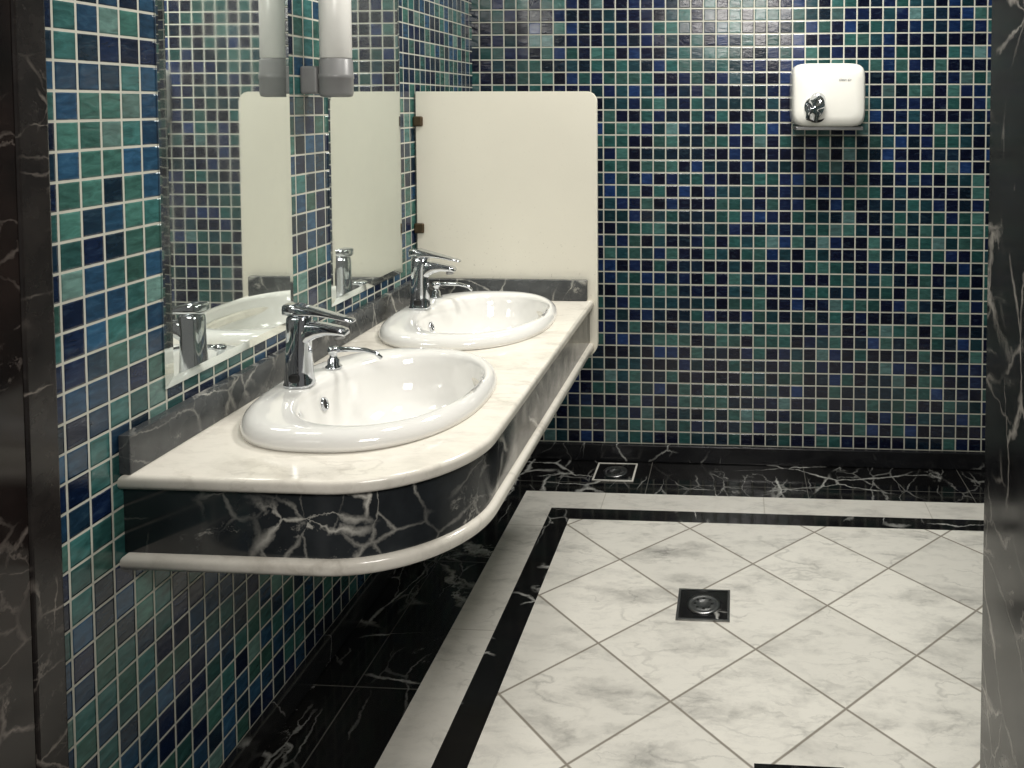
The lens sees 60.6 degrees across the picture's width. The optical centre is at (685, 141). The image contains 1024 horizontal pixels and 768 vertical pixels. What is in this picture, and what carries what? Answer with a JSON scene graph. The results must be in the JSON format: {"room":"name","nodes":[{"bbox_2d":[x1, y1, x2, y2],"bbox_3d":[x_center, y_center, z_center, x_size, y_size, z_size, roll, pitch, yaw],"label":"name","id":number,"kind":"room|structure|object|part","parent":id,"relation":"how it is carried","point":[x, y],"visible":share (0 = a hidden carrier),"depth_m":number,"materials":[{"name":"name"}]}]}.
{"room":"public restroom","nodes":[
{"label":"public restroom","id":0,"kind":"room"},
{"bbox_2d":[0,0,35,767],"bbox_3d":[-1.076,0.310,1.085,0.122,2.249,0.405,0,2,3],"label":"door frame","id":1,"kind":"structure","parent":0,"point":[17,713],"depth_m":1.26,"materials":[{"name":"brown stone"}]},
{"bbox_2d":[44,0,471,767],"bbox_3d":[-1.028,0.051,2.437,0.150,2.750,2.211,0,2,3],"label":"wall","id":2,"kind":"structure","parent":0,"point":[165,669],"depth_m":1.57,"materials":[{"name":"tile"}]},
{"bbox_2d":[10,0,68,767],"bbox_3d":[-1.060,0.300,1.317,0.126,2.249,0.059,0,2,3],"label":"trim","id":3,"kind":"structure","parent":2,"relation":"attached to","point":[27,16],"depth_m":1.31,"materials":[{"name":"grey stone"}]},
{"bbox_2d":[154,0,293,389],"bbox_3d":[-0.985,-0.091,1.846,0.006,1.115,0.474,0,2,3],"label":"wall mirror","id":4,"kind":"object","parent":2,"relation":"attached to","point":[222,66],"visible":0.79,"depth_m":1.81,"materials":[{"name":"silver glass"}]},
{"bbox_2d":[220,568,398,767],"bbox_3d":[-0.943,1.339,2.482,0.022,0.071,2.179,0,2,3],"label":"baseboard","id":5,"kind":"structure","parent":2,"relation":"attached to","point":[262,733],"depth_m":2.13,"materials":[{"name":"black stone"}]},
{"bbox_2d":[300,0,353,96],"bbox_3d":[-0.906,-0.264,2.150,0.126,0.300,0.085,0,2,3],"label":"wall lamp","id":6,"kind":"object","parent":2,"relation":"attached to","point":[334,75],"visible":1,"depth_m":2.12,"materials":[{"name":"grey plastic"}]},
{"bbox_2d":[318,0,351,58],"bbox_3d":[-0.886,-0.312,2.147,0.077,0.203,0.077,0,2,3],"label":"lampshade","id":7,"kind":"object","parent":6,"relation":"on","point":[335,17],"depth_m":2.12,"materials":[{"name":"white plastic"}]},
{"bbox_2d":[318,58,353,96],"bbox_3d":[-0.886,-0.162,2.153,0.085,0.097,0.085,0,2,3],"label":"lamp base","id":8,"kind":"object","parent":6,"relation":"on","point":[335,75],"depth_m":2.12,"materials":[{"name":"grey plastic"}]},
{"bbox_2d":[117,278,593,576],"bbox_3d":[-0.661,0.615,2.194,0.614,0.246,1.406,0,2,3],"label":"countertop","id":9,"kind":"structure","parent":2,"relation":"attached to","point":[198,496],"depth_m":1.56,"materials":[{"name":"stone"}]},
{"bbox_2d":[240,348,496,452],"bbox_3d":[-0.686,0.618,1.909,0.492,0.157,0.602,0,2,3],"label":"washbasin","id":10,"kind":"object","parent":9,"relation":"in","point":[408,395],"visible":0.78,"depth_m":1.96,"materials":[{"name":"ceramic"}]},
{"bbox_2d":[281,302,355,388],"bbox_3d":[-0.812,0.449,1.884,0.158,0.183,0.058,0,2,3],"label":"faucet","id":11,"kind":"object","parent":10,"relation":"on","point":[301,329],"visible":1,"depth_m":1.86,"materials":[{"name":"silver metal"}]},
{"bbox_3d":[-0.811,0.378,1.881,0.156,0.040,0.044,0,2,3],"label":"lever","id":12,"kind":"part","parent":11,"relation":"part of","materials":[{"name":"silver metal"}]},
{"bbox_3d":[-0.804,0.426,1.883,0.111,0.060,0.040,0,2,3],"label":"spout","id":13,"kind":"part","parent":11,"relation":"part of","materials":[{"name":"silver metal"}]},
{"bbox_2d":[325,345,382,369],"bbox_3d":[-0.782,0.509,2.010,0.144,0.052,0.038,0,2,3],"label":"soap pump","id":14,"kind":"object","parent":10,"relation":"on","point":[333,363],"visible":1,"depth_m":2.00,"materials":[{"name":"silver metal"}]},
{"bbox_2d":[379,291,556,349],"bbox_3d":[-0.646,0.589,2.577,0.492,0.157,0.602,0,2,3],"label":"washbasin","id":15,"kind":"object","parent":9,"relation":"in","point":[470,320],"visible":0.7,"depth_m":2.63,"materials":[{"name":"ceramic"}]},
{"bbox_2d":[408,248,460,309],"bbox_3d":[-0.768,0.418,2.602,0.158,0.183,0.058,0,2,3],"label":"faucet","id":16,"kind":"object","parent":15,"relation":"on","point":[422,267],"visible":1,"depth_m":2.58,"materials":[{"name":"silver metal"}]},
{"bbox_3d":[-0.767,0.346,2.599,0.156,0.040,0.044,0,2,3],"label":"lever","id":17,"kind":"part","parent":16,"relation":"part of","materials":[{"name":"silver metal"}]},
{"bbox_3d":[-0.760,0.395,2.601,0.111,0.060,0.040,0,2,3],"label":"spout","id":18,"kind":"part","parent":16,"relation":"part of","materials":[{"name":"silver metal"}]},
{"bbox_2d":[430,281,472,298],"bbox_3d":[-0.754,0.477,2.744,0.144,0.052,0.038,0,2,3],"label":"soap pump","id":19,"kind":"object","parent":15,"relation":"on","point":[436,293],"visible":1,"depth_m":2.73,"materials":[{"name":"silver metal"}]},
{"bbox_2d":[327,0,402,306],"bbox_3d":[-0.944,-0.120,2.521,0.006,1.115,0.487,0,2,3],"label":"wall mirror","id":20,"kind":"object","parent":2,"relation":"attached to","point":[364,135],"visible":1,"depth_m":2.51,"materials":[{"name":"silver glass"}]},
{"bbox_2d":[413,116,422,125],"bbox_3d":[-0.908,-0.070,2.879,0.033,0.034,0.014,0,2,3],"label":"bracket","id":21,"kind":"object","parent":2,"relation":"attached to","point":[417,120],"visible":1,"depth_m":2.87,"materials":[{"name":"brown metal"}]},
{"bbox_2d":[414,223,423,232],"bbox_3d":[-0.908,0.293,2.895,0.033,0.034,0.014,0,2,3],"label":"bracket","id":22,"kind":"object","parent":2,"relation":"attached to","point":[418,227],"visible":1,"depth_m":2.89,"materials":[{"name":"brown metal"}]},
{"bbox_2d":[415,91,598,355],"bbox_3d":[-0.608,0.280,2.892,0.619,0.903,0.018,0,2,3],"label":"board","id":23,"kind":"object","parent":2,"relation":"attached to","point":[507,181],"visible":0.69,"depth_m":2.88,"materials":[{"name":"beige plastic"}]},
{"bbox_2d":[253,459,984,767],"bbox_3d":[0.294,1.432,1.183,2.850,0.001,4.672,0,2,3],"label":"floor","id":24,"kind":"structure","parent":0,"point":[550,636],"depth_m":2.38,"materials":[{"name":"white stone"}]},
{"bbox_2d":[592,463,637,481],"bbox_3d":[-0.285,1.331,3.430,0.164,0.006,0.164,0,2,3],"label":"floor drain","id":25,"kind":"object","parent":24,"relation":"on","point":[614,472],"visible":1,"depth_m":3.42,"materials":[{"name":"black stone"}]},
{"bbox_2d":[675,588,729,621],"bbox_3d":[0.052,1.370,2.519,0.156,0.006,0.156,0,2,3],"label":"floor drain","id":26,"kind":"object","parent":24,"relation":"on","point":[711,605],"visible":1,"depth_m":2.51,"materials":[{"name":"black metal"}]},
{"bbox_2d":[754,763,842,767],"bbox_3d":[0.247,1.403,1.808,0.200,0.003,0.195,0,2,3],"label":"access cover","id":27,"kind":"object","parent":24,"relation":"on","point":[756,765],"visible":1,"depth_m":1.90,"materials":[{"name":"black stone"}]},
{"bbox_2d":[471,0,991,451],"bbox_3d":[0.491,0.004,3.527,3.050,2.750,0.150,0,2,3],"label":"wall","id":28,"kind":"structure","parent":0,"point":[763,281],"depth_m":3.47,"materials":[{"name":"tile"}]},
{"bbox_2d":[529,441,984,470],"bbox_3d":[0.486,1.295,3.497,2.749,0.071,0.022,0,2,3],"label":"baseboard","id":29,"kind":"structure","parent":28,"relation":"attached to","point":[674,453],"depth_m":3.50,"materials":[{"name":"black stone"}]},
{"bbox_2d":[790,63,864,129],"bbox_3d":[0.553,-0.177,3.308,0.284,0.260,0.263,0,2,3],"label":"dryer","id":30,"kind":"object","parent":28,"relation":"attached to","point":[823,96],"visible":1,"depth_m":3.25,"materials":[{"name":"plastic"}]},
{"bbox_3d":[0.491,-0.132,3.224,0.078,0.114,0.085,0,2,3],"label":"nozzle spout","id":31,"kind":"part","parent":30,"relation":"part of","materials":[{"name":"silver metal"}]},
{"bbox_2d":[980,0,1023,767],"bbox_3d":[0.460,0.311,1.053,0.022,2.249,0.530,0,2,3],"label":"door frame","id":32,"kind":"structure","parent":0,"point":[1002,672],"depth_m":1.23,"materials":[{"name":"black stone"}]}
]}

